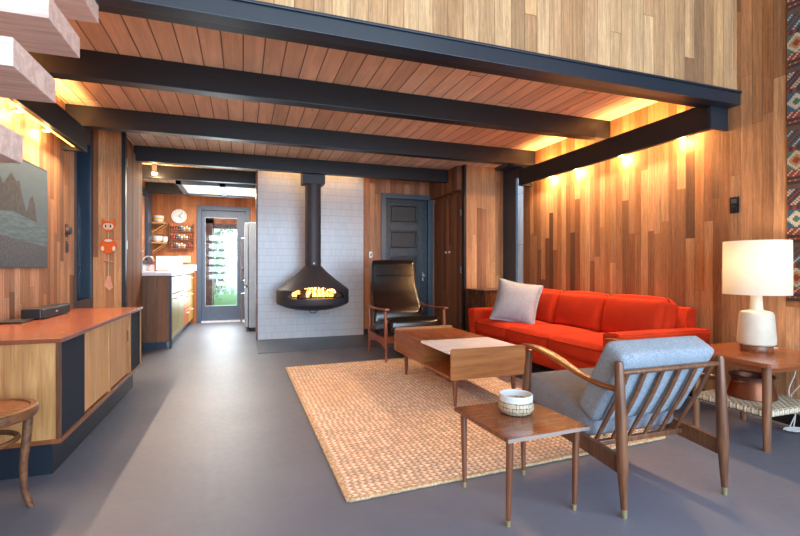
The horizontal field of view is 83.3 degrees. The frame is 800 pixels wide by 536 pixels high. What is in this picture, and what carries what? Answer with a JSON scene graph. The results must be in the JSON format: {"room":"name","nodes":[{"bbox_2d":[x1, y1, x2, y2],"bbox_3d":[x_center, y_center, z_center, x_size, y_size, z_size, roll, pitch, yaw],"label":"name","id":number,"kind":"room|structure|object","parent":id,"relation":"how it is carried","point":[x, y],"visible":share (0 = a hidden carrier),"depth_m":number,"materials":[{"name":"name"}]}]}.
{"room":"living room","nodes":[
{"label":"living room","id":0,"kind":"room"},
{"bbox_2d":[0,95,73,321],"bbox_3d":[-1.666,-1.700,0.193,0.160,5.400,8.060,0,0,-19],"label":"wall","id":1,"kind":"structure","parent":0,"point":[20,288],"depth_m":3.50,"materials":[{"name":"brown wood"}]},
{"bbox_2d":[7,107,23,112],"bbox_3d":[-2.484,-1.020,2.905,0.088,0.020,0.056,0,0,-19],"label":"puck light","id":2,"kind":"object","parent":1,"relation":"attached to","point":[14,109],"visible":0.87,"depth_m":2.89,"materials":[{"name":"metal"}]},
{"bbox_2d":[0,159,47,267],"bbox_3d":[-2.462,-0.367,2.769,0.032,0.735,1.350,0,0,-19],"label":"wall picture","id":3,"kind":"object","parent":1,"relation":"attached to","point":[23,187],"visible":0.98,"depth_m":3.02,"materials":[{"name":"grey paint"}]},
{"bbox_2d":[4,98,74,146],"bbox_3d":[-2.402,-1.058,2.870,0.024,0.114,1.800,0,0,-19],"label":"strip light","id":4,"kind":"object","parent":1,"relation":"attached to","point":[7,99],"visible":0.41,"depth_m":3.05,"materials":[{"name":"metal"}]},
{"bbox_2d":[37,128,50,131],"bbox_3d":[-2.629,-1.020,3.320,0.088,0.020,0.056,0,0,-19],"label":"puck light","id":5,"kind":"object","parent":1,"relation":"attached to","point":[41,129],"visible":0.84,"depth_m":3.31,"materials":[{"name":"metal"}]},
{"bbox_2d":[9,99,86,151],"bbox_3d":[-2.408,-1.085,2.825,0.170,0.190,2.120,0,0,-19],"label":"trim","id":6,"kind":"structure","parent":1,"relation":"attached to","point":[53,116],"depth_m":3.28,"materials":[{"name":"black wood"}]},
{"bbox_2d":[0,0,98,163],"bbox_3d":[-1.390,-0.210,0.907,0.829,1.886,1.980,0,0,-19],"label":"staircase","id":7,"kind":"structure","parent":1,"relation":"attached to","point":[37,26],"depth_m":1.47,"materials":[{"name":"brown wood"}]},
{"bbox_2d":[65,241,67,252],"bbox_3d":[-2.847,-0.180,3.848,0.014,0.100,0.040,0,0,-19],"label":"wall switch","id":8,"kind":"object","parent":1,"relation":"attached to","point":[66,242],"visible":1,"depth_m":3.83,"materials":[{"name":"black metal"}]},
{"bbox_2d":[65,224,71,236],"bbox_3d":[-2.836,-0.320,3.852,0.037,0.110,0.072,0,0,-19],"label":"thermostat","id":9,"kind":"object","parent":1,"relation":"attached to","point":[68,230],"visible":1,"depth_m":3.83,"materials":[{"name":"black metal"}]},
{"bbox_2d":[74,129,92,307],"bbox_3d":[-3.082,-0.200,4.258,0.160,2.400,0.550,0,0,-19],"label":"window","id":10,"kind":"structure","parent":1,"relation":"in","point":[83,161],"depth_m":4.46,"materials":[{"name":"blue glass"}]},
{"bbox_2d":[93,129,121,307],"bbox_3d":[-3.069,-0.200,4.586,0.460,2.400,0.060,0,0,-19],"label":"wall","id":11,"kind":"structure","parent":0,"point":[107,145],"depth_m":4.58,"materials":[{"name":"brown wood"}]},
{"bbox_2d":[100,178,116,290],"bbox_3d":[-2.964,-0.345,4.574,0.150,1.150,0.024,0,0,-19],"label":"ornament","id":12,"kind":"object","parent":11,"relation":"hanging from","point":[108,245],"visible":1,"depth_m":4.57,"materials":[{"name":"orange ceramic"}]},
{"bbox_2d":[127,138,133,151],"bbox_3d":[-3.036,-0.200,5.069,0.040,2.400,0.830,0,0,-19],"label":"wall","id":13,"kind":"structure","parent":0,"point":[129,143],"depth_m":4.99,"materials":[{"name":"brown wood"}]},
{"bbox_2d":[122,132,126,306],"bbox_3d":[-2.851,-0.200,4.651,0.035,2.400,0.060,0,0,-19],"label":"trim","id":14,"kind":"structure","parent":13,"relation":"attached to","point":[124,134],"depth_m":4.63,"materials":[{"name":"black wood"}]},
{"bbox_2d":[127,145,143,342],"bbox_3d":[-2.991,-0.195,5.079,0.052,2.210,0.800,0,0,-19],"label":"door","id":15,"kind":"structure","parent":13,"relation":"in","point":[134,169],"depth_m":5.07,"materials":[{"name":"brown wood"}]},
{"bbox_2d":[142,179,152,264],"bbox_3d":[-3.872,-0.200,6.313,0.160,2.400,3.730,0,0,-19],"label":"wall","id":16,"kind":"structure","parent":0,"point":[143,181],"depth_m":7.16,"materials":[{"name":"red wood"}]},
{"bbox_2d":[142,187,151,263],"bbox_3d":[-3.938,-0.655,6.814,0.045,1.190,1.660,0,0,-19],"label":"window","id":17,"kind":"structure","parent":16,"relation":"in","point":[148,197],"depth_m":7.31,"materials":[{"name":"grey glass"}]},
{"bbox_2d":[152,222,167,234],"bbox_3d":[-4.187,-0.682,7.828,0.240,0.205,0.340,0,0,-19],"label":"wall shelf","id":18,"kind":"object","parent":16,"relation":"attached to","point":[153,223],"visible":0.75,"depth_m":7.73,"materials":[{"name":"brown wood"}]},
{"bbox_2d":[152,242,167,253],"bbox_3d":[-4.187,-0.343,7.828,0.240,0.205,0.340,0,0,-19],"label":"wall shelf","id":19,"kind":"object","parent":16,"relation":"attached to","point":[153,243],"visible":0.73,"depth_m":7.72,"materials":[{"name":"brown wood"}]},
{"bbox_2d":[143,264,196,270],"bbox_3d":[-3.594,-0.003,6.823,0.700,0.115,2.650,0,0,-19],"label":"backsplash","id":20,"kind":"structure","parent":16,"relation":"attached to","point":[146,267],"depth_m":8.06,"materials":[{"name":"white laminate"}]},
{"bbox_2d":[142,164,255,184],"bbox_3d":[-1.662,-1.312,6.749,4.300,0.175,0.100,0,0,-19],"label":"trim","id":21,"kind":"structure","parent":16,"relation":"attached to","point":[164,172],"depth_m":6.30,"materials":[{"name":"wood"}]},
{"bbox_2d":[145,182,255,198],"bbox_3d":[-2.116,-1.312,8.052,4.300,0.175,0.100,0,0,-19],"label":"trim","id":22,"kind":"structure","parent":16,"relation":"attached to","point":[151,187],"depth_m":7.39,"materials":[{"name":"black wood"}]},
{"bbox_2d":[153,194,255,322],"bbox_3d":[-2.071,-0.200,8.835,4.900,2.400,0.150,0,0,-19],"label":"wall","id":23,"kind":"structure","parent":0,"point":[164,205],"depth_m":8.14,"materials":[{"name":"red wood"}]},
{"bbox_2d":[171,209,186,222],"bbox_3d":[-3.969,-0.930,8.081,0.250,0.250,0.026,0,0,-19],"label":"wall clock","id":24,"kind":"object","parent":23,"relation":"attached to","point":[178,215],"visible":1,"depth_m":8.07,"materials":[{"name":"white ceramic"}]},
{"bbox_2d":[169,223,193,249],"bbox_3d":[-3.913,-0.565,8.065,0.404,0.470,0.094,0,0,-19],"label":"spice rack","id":25,"kind":"object","parent":23,"relation":"attached to","point":[175,232],"visible":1,"depth_m":8.07,"materials":[{"name":"red wood"}]},
{"bbox_2d":[181,256,190,261],"bbox_3d":[-3.884,-0.160,8.114,0.200,0.120,0.020,0,0,-19],"label":"switch plate","id":26,"kind":"object","parent":23,"relation":"attached to","point":[185,258],"visible":0.73,"depth_m":8.12,"materials":[{"name":"beige plastic"}]},
{"bbox_2d":[197,205,249,322],"bbox_3d":[-3.278,-0.070,8.378,0.920,2.140,0.180,0,0,-19],"label":"door","id":27,"kind":"structure","parent":23,"relation":"in","point":[224,313],"depth_m":8.33,"materials":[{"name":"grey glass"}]},
{"bbox_2d":[258,171,434,339],"bbox_3d":[-0.730,-0.200,6.734,2.670,2.400,0.140,0,0,-19],"label":"wall","id":28,"kind":"structure","parent":0,"point":[281,195],"depth_m":6.54,"materials":[{"name":"tile"}]},
{"bbox_2d":[256,171,257,339],"bbox_3d":[-2.004,-0.200,6.294,0.025,2.400,0.154,0,0,-19],"label":"trim","id":29,"kind":"structure","parent":28,"relation":"attached to","point":[256,171],"depth_m":6.22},
{"bbox_2d":[364,328,373,334],"bbox_3d":[-0.415,0.955,6.764,0.265,0.090,0.012,0,0,-19],"label":"baseboard","id":30,"kind":"structure","parent":28,"relation":"attached to","point":[372,329],"depth_m":6.73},
{"bbox_2d":[381,193,432,315],"bbox_3d":[0.105,-0.068,6.973,0.845,2.135,0.140,0,0,-19],"label":"door","id":31,"kind":"structure","parent":28,"relation":"in","point":[406,219],"depth_m":7.00,"materials":[{"name":"black paint"}]},
{"bbox_2d":[54,11,658,182],"bbox_3d":[-0.957,-1.435,5.729,5.280,0.070,6.750,0,0,-19],"label":"ceiling","id":32,"kind":"structure","parent":0,"point":[114,33],"depth_m":3.65,"materials":[{"name":"brown wood"}]},
{"bbox_2d":[151,164,157,174],"bbox_3d":[-3.278,-1.317,6.006,0.090,0.165,0.090,0,0,-19],"label":"spot lamp","id":33,"kind":"object","parent":32,"relation":"attached to","point":[154,166],"visible":0.89,"depth_m":5.98,"materials":[{"name":"metal"}]},
{"bbox_2d":[176,180,255,197],"bbox_3d":[-2.805,-1.300,7.097,1.190,0.199,1.050,0,0,-19],"label":"ceiling light panel","id":34,"kind":"object","parent":32,"relation":"attached to","point":[195,188],"visible":0.61,"depth_m":7.02,"materials":[{"name":"white plastic"}]},
{"bbox_2d":[183,185,221,194],"bbox_3d":[-3.060,-1.232,7.008,0.510,0.015,0.930,0,0,-19],"label":"diffuser","id":35,"kind":"object","parent":34,"relation":"attached to","point":[188,189],"depth_m":7.06,"materials":[{"name":"beige plastic"}]},
{"bbox_2d":[226,187,255,195],"bbox_3d":[-2.526,-1.232,7.194,0.460,0.015,0.930,0,0,-19],"label":"diffuser","id":36,"kind":"object","parent":34,"relation":"attached to","point":[230,191],"depth_m":7.21,"materials":[{"name":"beige plastic"}]},
{"bbox_2d":[276,174,348,312],"bbox_3d":[-1.161,-0.399,6.002,0.974,2.000,0.974,0,0,-19],"label":"fireplace","id":37,"kind":"object","parent":32,"relation":"hanging from","point":[312,274],"visible":0.91,"depth_m":5.88,"materials":[{"name":"black metal"}]},
{"bbox_2d":[297,293,323,298],"bbox_3d":[-1.121,0.366,5.825,0.441,0.079,0.080,0,0,-39],"label":"log","id":38,"kind":"object","parent":37,"relation":"in","point":[299,296],"visible":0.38,"depth_m":5.71,"materials":[{"name":"brown wood"}]},
{"bbox_2d":[276,266,348,310],"bbox_3d":[-1.161,0.267,6.002,0.944,0.593,0.944,0,0,-19],"label":"hood","id":39,"kind":"object","parent":37,"relation":"attached to","point":[308,276],"depth_m":5.72,"materials":[{"name":"black metal"}]},
{"bbox_2d":[292,287,335,296],"bbox_3d":[-1.105,0.298,5.844,0.571,0.158,0.252,0,0,-19],"label":"flames","id":40,"kind":"object","parent":37,"relation":"in","point":[316,292],"visible":0.84,"depth_m":5.79,"materials":[{"name":"yellow"}]},
{"bbox_2d":[300,292,336,297],"bbox_3d":[-1.074,0.356,5.905,0.481,0.079,0.080,0,0,-5],"label":"log","id":41,"kind":"object","parent":37,"relation":"in","point":[335,294],"visible":0.32,"depth_m":5.90,"materials":[{"name":"brown wood"}]},
{"bbox_2d":[0,322,799,535],"bbox_3d":[-0.387,1.060,2.936,7.600,0.120,12.400,0,0,-19],"label":"floor","id":42,"kind":"structure","parent":0,"point":[213,435],"depth_m":2.10,"materials":[{"name":"grey concrete"}]},
{"bbox_2d":[0,397,38,507],"bbox_3d":[-1.681,0.786,1.786,0.388,0.436,0.388,0,0,-19],"label":"stool","id":43,"kind":"object","parent":42,"relation":"on","point":[15,410],"visible":1,"depth_m":1.86,"materials":[{"name":"brown wood"}]},
{"bbox_2d":[0,307,142,479],"bbox_3d":[-2.189,0.666,2.907,0.597,0.667,1.834,0,0,-19],"label":"base cabinet","id":44,"kind":"object","parent":42,"relation":"on","point":[78,364],"visible":0.92,"depth_m":2.32,"materials":[{"name":"brown wood"}]},
{"bbox_2d":[0,319,33,323],"bbox_3d":[-2.345,0.327,2.749,0.120,0.012,0.175,0,0,-19],"label":"book","id":45,"kind":"object","parent":44,"relation":"on","point":[12,321],"visible":1,"depth_m":2.70,"materials":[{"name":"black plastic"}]},
{"bbox_2d":[21,303,69,318],"bbox_3d":[-2.438,0.298,3.116,0.114,0.070,0.510,0,0,-19],"label":"soundbar","id":46,"kind":"object","parent":44,"relation":"on","point":[40,312],"visible":0.96,"depth_m":2.97,"materials":[{"name":"black plastic"}]},
{"bbox_2d":[42,305,69,317],"bbox_3d":[-2.389,0.299,3.134,0.006,0.052,0.490,0,0,-19],"label":"grille","id":47,"kind":"object","parent":46,"relation":"attached to","point":[54,310],"depth_m":3.09,"materials":[{"name":"grey fabric"}]},
{"bbox_2d":[62,333,84,434],"bbox_3d":[-1.701,0.584,2.330,0.014,0.458,0.360,0,0,-19],"label":"speaker grille","id":48,"kind":"object","parent":44,"relation":"attached to","point":[73,350],"depth_m":2.34,"materials":[{"name":"fabric"}]},
{"bbox_2d":[131,311,139,370],"bbox_3d":[-2.170,0.584,3.676,0.014,0.458,0.330,0,0,-19],"label":"speaker grille","id":49,"kind":"object","parent":44,"relation":"attached to","point":[135,317],"depth_m":3.68,"materials":[{"name":"fabric"}]},
{"bbox_2d":[141,274,193,349],"bbox_3d":[-3.574,0.547,6.753,0.671,0.905,2.695,0,0,-19],"label":"base cabinet","id":50,"kind":"object","parent":42,"relation":"on","point":[167,301],"visible":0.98,"depth_m":5.58,"materials":[{"name":"brown wood"}]},
{"bbox_2d":[142,271,194,275],"bbox_3d":[-3.589,0.075,6.755,0.665,0.040,2.740,0,0,-19],"label":"countertop","id":51,"kind":"structure","parent":50,"relation":"on","point":[145,273],"depth_m":5.57,"materials":[{"name":"white laminate"}]},
{"bbox_2d":[142,255,154,271],"bbox_3d":[-3.587,-0.061,6.380,0.181,0.233,0.098,0,0,-42],"label":"tap","id":52,"kind":"object","parent":51,"relation":"on","point":[147,255],"visible":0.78,"depth_m":6.36,"materials":[{"name":"metal"}]},
{"bbox_2d":[156,256,182,270],"bbox_3d":[-3.763,-0.068,7.356,0.350,0.245,0.352,0,0,-19],"label":"microwave oven","id":53,"kind":"object","parent":51,"relation":"on","point":[163,263],"visible":0.95,"depth_m":7.20,"materials":[{"name":"white metal"}]},
{"bbox_2d":[240,222,255,330],"bbox_3d":[-2.240,0.140,7.585,0.842,1.720,0.900,0,0,-19],"label":"refrigerator","id":54,"kind":"object","parent":42,"relation":"on","point":[250,229],"visible":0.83,"depth_m":7.08,"materials":[{"name":"metal"}]},
{"bbox_2d":[256,334,393,353],"bbox_3d":[-0.559,0.997,6.174,2.675,0.006,1.028,0,0,-19],"label":"hearth slab","id":55,"kind":"object","parent":42,"relation":"on","point":[346,341],"visible":0.57,"depth_m":5.92,"materials":[{"name":"concrete"}]},
{"bbox_2d":[286,357,665,502],"bbox_3d":[0.213,0.992,3.546,1.954,0.017,2.810,0,0,-19],"label":"jute rug","id":56,"kind":"object","parent":42,"relation":"on","point":[381,430],"visible":0.64,"depth_m":2.75,"materials":[{"name":"beige wicker"}]},
{"bbox_2d":[366,260,447,361],"bbox_3d":[0.031,0.451,5.218,0.736,1.101,0.936,0,0,-19],"label":"leather lounge chair","id":57,"kind":"object","parent":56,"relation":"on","point":[395,300],"visible":0.82,"depth_m":5.42,"materials":[{"name":"black leather"}]},
{"bbox_2d":[374,316,440,335],"bbox_3d":[0.073,0.655,5.097,0.628,0.261,0.646,0,0,-19],"label":"seat cushion","id":58,"kind":"object","parent":57,"relation":"on","point":[391,322],"depth_m":4.83,"materials":[{"name":"black leather"}]},
{"bbox_2d":[394,325,524,406],"bbox_3d":[0.437,0.782,3.866,0.622,0.410,1.265,0,0,-19],"label":"coffee table","id":59,"kind":"object","parent":56,"relation":"on","point":[455,354],"visible":0.93,"depth_m":3.46,"materials":[{"name":"brown wood"}]},
{"bbox_2d":[463,288,497,331],"bbox_3d":[1.183,0.635,5.839,0.515,0.730,0.590,0,0,-19],"label":"chest","id":60,"kind":"object","parent":42,"relation":"on","point":[474,297],"visible":0.22,"depth_m":5.71,"materials":[{"name":"brown wood"}]},
{"bbox_2d":[454,402,589,526],"bbox_3d":[0.520,0.828,1.990,0.404,0.346,0.433,0,0,-22],"label":"side table","id":61,"kind":"object","parent":42,"relation":"on","point":[543,422],"visible":0.93,"depth_m":1.88,"materials":[{"name":"brown wood"}]},
{"bbox_2d":[498,389,533,416],"bbox_3d":[0.525,0.611,2.036,0.158,0.088,0.158,0,0,-19],"label":"ceramic bowl","id":62,"kind":"object","parent":61,"relation":"on","point":[512,402],"visible":1,"depth_m":1.98,"materials":[{"name":"white ceramic"}]},
{"bbox_2d":[468,288,710,377],"bbox_3d":[1.518,0.609,4.145,0.885,0.782,2.140,0,0,-19],"label":"sofa","id":63,"kind":"object","parent":42,"relation":"on","point":[574,325],"visible":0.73,"depth_m":3.75,"materials":[{"name":"fabric"}]},
{"bbox_2d":[476,319,551,339],"bbox_3d":[1.213,0.628,4.695,0.671,0.177,0.621,0,0,-19],"label":"seat cushion","id":64,"kind":"object","parent":63,"relation":"on","point":[495,329],"depth_m":4.52,"materials":[{"name":"red fabric"}]},
{"bbox_2d":[490,278,542,323],"bbox_3d":[1.191,0.352,4.608,0.511,0.487,0.263,0,0,25],"label":"cushion","id":65,"kind":"object","parent":63,"relation":"on","point":[514,302],"visible":0.87,"depth_m":4.53,"materials":[{"name":"grey fabric"}]},
{"bbox_2d":[535,288,562,323],"bbox_3d":[1.520,0.415,4.802,0.273,0.394,0.643,0,0,-19],"label":"cushion","id":66,"kind":"object","parent":63,"relation":"on","point":[549,298],"depth_m":4.57,"materials":[{"name":"red fabric"}]},
{"bbox_2d":[507,324,598,348],"bbox_3d":[1.414,0.628,4.119,0.671,0.177,0.621,0,0,-19],"label":"seat cushion","id":67,"kind":"object","parent":63,"relation":"on","point":[537,334],"depth_m":4.00,"materials":[{"name":"red fabric"}]},
{"bbox_2d":[548,332,603,364],"bbox_3d":[1.615,0.628,3.543,0.671,0.177,0.621,0,0,-19],"label":"seat cushion","id":68,"kind":"object","parent":63,"relation":"on","point":[582,348],"depth_m":3.44,"materials":[{"name":"red fabric"}]},
{"bbox_2d":[555,291,609,331],"bbox_3d":[1.721,0.415,4.226,0.273,0.394,0.643,0,0,-19],"label":"cushion","id":69,"kind":"object","parent":63,"relation":"on","point":[584,310],"depth_m":4.11,"materials":[{"name":"red fabric"}]},
{"bbox_2d":[601,294,677,332],"bbox_3d":[1.921,0.415,3.650,0.273,0.394,0.643,0,0,-19],"label":"cushion","id":70,"kind":"object","parent":63,"relation":"on","point":[619,312],"depth_m":3.53,"materials":[{"name":"red fabric"}]},
{"bbox_2d":[521,336,728,518],"bbox_3d":[1.046,0.653,2.240,0.640,0.694,0.769,0,0,-19],"label":"wooden armchair","id":71,"kind":"object","parent":42,"relation":"on","point":[633,384],"visible":0.94,"depth_m":1.97,"materials":[{"name":"brown wood"}]},
{"bbox_2d":[522,367,672,435],"bbox_3d":[1.004,0.674,2.346,0.539,0.186,0.541,0,0,-19],"label":"seat cushion","id":72,"kind":"object","parent":71,"relation":"on","point":[559,391],"depth_m":2.19,"materials":[{"name":"fabric"}]},
{"bbox_2d":[579,336,713,420],"bbox_3d":[1.101,0.492,2.019,0.538,0.371,0.266,0,0,-19],"label":"cushion","id":73,"kind":"object","parent":71,"relation":"on","point":[658,374],"depth_m":1.94,"materials":[{"name":"blue fabric"}]},
{"bbox_2d":[692,342,799,452],"bbox_3d":[2.150,0.755,2.737,0.620,0.490,0.585,0,0,-19],"label":"end table","id":74,"kind":"object","parent":42,"relation":"on","point":[781,360],"visible":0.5,"depth_m":2.55,"materials":[{"name":"brown wood"}]},
{"bbox_2d":[697,388,799,416],"bbox_3d":[2.132,0.796,2.709,0.460,0.037,0.425,0,0,-19],"label":"shelf","id":75,"kind":"object","parent":74,"relation":"attached to","point":[786,405],"depth_m":2.56,"materials":[{"name":"beige wicker"}]},
{"bbox_2d":[727,370,778,401],"bbox_3d":[2.128,0.710,2.721,0.248,0.134,0.248,0,0,23],"label":"copper pot","id":76,"kind":"object","parent":74,"relation":"on","point":[745,385],"visible":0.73,"depth_m":2.66,"materials":[{"name":"metal"}]},
{"bbox_2d":[722,240,792,352],"bbox_3d":[2.201,0.172,2.779,0.345,0.675,0.344,0,0,-19],"label":"table lamp","id":77,"kind":"object","parent":74,"relation":"on","point":[757,269],"visible":1,"depth_m":2.69,"materials":[{"name":"white ceramic"}]},
{"bbox_2d":[774,347,795,426],"bbox_3d":[2.388,0.745,2.835,0.175,0.500,0.126,0,0,33],"label":"lamp cord","id":78,"kind":"object","parent":74,"relation":"hanging from","point":[774,347],"visible":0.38,"depth_m":2.83,"materials":[{"name":"white plastic"}]},
{"bbox_2d":[783,385,799,431],"bbox_3d":[2.432,0.807,2.753,0.160,0.370,0.113,0,0,-32],"label":"coiled cord","id":79,"kind":"object","parent":42,"relation":"on","point":[793,429],"visible":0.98,"depth_m":2.75,"materials":[{"name":"white plastic"}]},
{"bbox_2d":[429,166,461,199],"bbox_3d":[0.666,-1.235,6.633,0.100,0.330,0.970,0,0,-19],"label":"wall closet header","id":80,"kind":"structure","parent":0,"point":[454,184],"depth_m":6.38,"materials":[{"name":"brown wood"}]},
{"bbox_2d":[134,145,447,182],"bbox_3d":[-1.191,-1.312,5.822,3.940,0.175,0.100,0,0,-19],"label":"beam","id":81,"kind":"structure","parent":80,"relation":"attached to","point":[144,154],"depth_m":5.68,"materials":[{"name":"black wood"}]},
{"bbox_2d":[462,165,465,330],"bbox_3d":[0.876,-0.200,6.129,0.035,2.400,0.060,0,0,-19],"label":"trim","id":82,"kind":"structure","parent":80,"relation":"attached to","point":[463,166],"depth_m":6.11,"materials":[{"name":"black wood"}]},
{"bbox_2d":[435,191,461,202],"bbox_3d":[0.732,-0.200,6.656,0.040,2.400,0.970,0,0,-19],"label":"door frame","id":83,"kind":"structure","parent":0,"point":[460,192],"depth_m":6.61,"materials":[{"name":"brown wood"}]},
{"bbox_2d":[435,198,448,324],"bbox_3d":[0.622,-0.055,6.832,0.052,1.930,0.505,0,0,-19],"label":"door","id":84,"kind":"structure","parent":83,"relation":"in","point":[441,207],"depth_m":6.79,"materials":[{"name":"brown wood"}]},
{"bbox_2d":[448,194,461,329],"bbox_3d":[0.776,-0.055,6.388,0.052,1.930,0.415,0,0,-19],"label":"door","id":85,"kind":"structure","parent":83,"relation":"in","point":[455,203],"depth_m":6.37,"materials":[{"name":"brown wood"}]},
{"bbox_2d":[466,165,502,287],"bbox_3d":[1.232,-0.200,6.285,0.780,2.400,0.060,0,0,-19],"label":"wall","id":86,"kind":"structure","parent":0,"point":[484,185],"depth_m":6.23,"materials":[{"name":"brown wood"}]},
{"bbox_2d":[257,0,736,89],"bbox_3d":[0.139,-2.820,2.444,4.730,3.160,0.075,0,0,-19],"label":"wall","id":87,"kind":"structure","parent":0,"point":[688,40],"depth_m":2.77,"materials":[{"name":"beige wood"}]},
{"bbox_2d":[98,4,722,107],"bbox_3d":[0.122,-1.276,2.494,4.730,0.248,0.070,0,0,-19],"label":"trim","id":88,"kind":"structure","parent":87,"relation":"attached to","point":[103,8],"depth_m":2.40,"materials":[{"name":"black wood"}]},
{"bbox_2d":[95,0,741,107],"bbox_3d":[0.148,-1.194,2.417,4.730,0.094,0.092,0,0,-19],"label":"beam","id":89,"kind":"structure","parent":87,"relation":"attached to","point":[247,14],"depth_m":2.37,"materials":[{"name":"black wood"}]},
{"bbox_2d":[495,165,522,282],"bbox_3d":[1.527,-0.200,5.985,0.180,2.400,0.700,0,0,-19],"label":"column","id":90,"kind":"structure","parent":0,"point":[510,173],"depth_m":6.15,"materials":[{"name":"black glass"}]},
{"bbox_2d":[523,0,799,413],"bbox_3d":[2.945,-1.700,1.820,0.160,5.400,8.100,0,0,-19],"label":"wall","id":91,"kind":"structure","parent":0,"point":[657,220],"depth_m":3.54,"materials":[{"name":"brown wood"}]},
{"bbox_2d":[65,104,534,166],"bbox_3d":[-0.630,-1.312,4.652,4.730,0.175,0.100,0,0,-19],"label":"beam","id":92,"kind":"structure","parent":91,"relation":"attached to","point":[89,117],"depth_m":4.43,"materials":[{"name":"black wood"}]},
{"bbox_2d":[27,49,609,140],"bbox_3d":[-0.247,-1.312,3.551,4.730,0.175,0.100,0,0,-19],"label":"beam","id":93,"kind":"structure","parent":91,"relation":"attached to","point":[98,67],"depth_m":3.34,"materials":[{"name":"black wood"}]},
{"bbox_2d":[519,107,710,185],"bbox_3d":[1.830,-1.085,4.322,0.040,0.190,2.340,0,0,-19],"label":"beam","id":94,"kind":"structure","parent":91,"relation":"attached to","point":[693,121],"depth_m":3.90,"materials":[{"name":"black wood"}]},
{"bbox_2d":[708,106,727,130],"bbox_3d":[2.281,-1.070,3.227,0.170,0.160,0.025,0,0,-19],"label":"beam","id":95,"kind":"structure","parent":91,"relation":"attached to","point":[717,116],"depth_m":3.21,"materials":[{"name":"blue wood"}]},
{"bbox_2d":[730,196,739,213],"bbox_3d":[2.372,-0.448,3.194,0.018,0.115,0.063,0,0,-19],"label":"outlet","id":96,"kind":"object","parent":91,"relation":"attached to","point":[734,201],"visible":1,"depth_m":3.19,"materials":[{"name":"plastic"}]},
{"bbox_2d":[688,389,799,426],"bbox_3d":[2.863,0.960,1.791,0.015,0.080,8.100,0,0,-19],"label":"baseboard","id":97,"kind":"structure","parent":91,"relation":"attached to","point":[786,419],"depth_m":2.88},
{"bbox_2d":[787,0,799,301],"bbox_3d":[2.640,-0.895,2.431,0.010,2.210,0.955,0,0,-19],"label":"wall hanging","id":98,"kind":"object","parent":91,"relation":"hanging from","point":[793,6],"visible":0.93,"depth_m":2.84},
{"bbox_3d":[-3.206,1.050,9.208,5.000,0.100,1.300,0,0,-19],"label":"wall","id":99,"kind":"structure","parent":0,"visible":0},
{"bbox_2d":[205,223,212,305],"bbox_3d":[-3.902,0.050,9.045,0.260,1.900,0.250,0,0,-19],"label":"rack","id":100,"kind":"object","parent":99,"relation":"on","point":[211,234],"visible":0.51,"depth_m":8.96,"materials":[{"name":"brown wood"}]},
{"bbox_2d":[205,218,236,305],"bbox_3d":[-3.477,-0.200,9.606,1.250,2.400,0.130,0,0,-19],"label":"doorway","id":101,"kind":"structure","parent":99,"relation":"in","point":[218,223],"depth_m":9.37,"materials":[{"name":"brown wood"}]},
{"label":"outside","id":102,"kind":"structure","parent":0,"visible":0},
{"bbox_2d":[518,179,522,282],"bbox_3d":[2.089,-0.950,8.140,0.100,4.100,4.000,0,0,-19],"label":"wall","id":103,"kind":"structure","parent":102,"point":[520,188],"depth_m":7.91,"materials":[{"name":"white paint"}]},
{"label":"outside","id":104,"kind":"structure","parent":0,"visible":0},
{"bbox_2d":[214,286,236,305],"bbox_3d":[-5.485,1.200,18.791,30.000,0.200,20.900,0,0,-19],"label":"ground","id":105,"kind":"structure","parent":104,"point":[226,299],"depth_m":16.23,"materials":[{"name":"green plant"}]},
{"bbox_2d":[214,229,236,300],"bbox_3d":[-6.041,-0.297,13.760,2.407,2.939,2.442,0,0,-4],"label":"shrub","id":106,"kind":"object","parent":105,"relation":"on","point":[219,256],"visible":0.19,"depth_m":13.79,"materials":[{"name":"green plant"}]},
{"bbox_2d":[214,266,236,294],"bbox_3d":[-7.203,0.500,18.707,6.700,1.200,0.070,0,0,-19],"label":"fence","id":107,"kind":"object","parent":105,"relation":"on","point":[228,267],"visible":0.06,"depth_m":18.71,"materials":[{"name":"white wood"}]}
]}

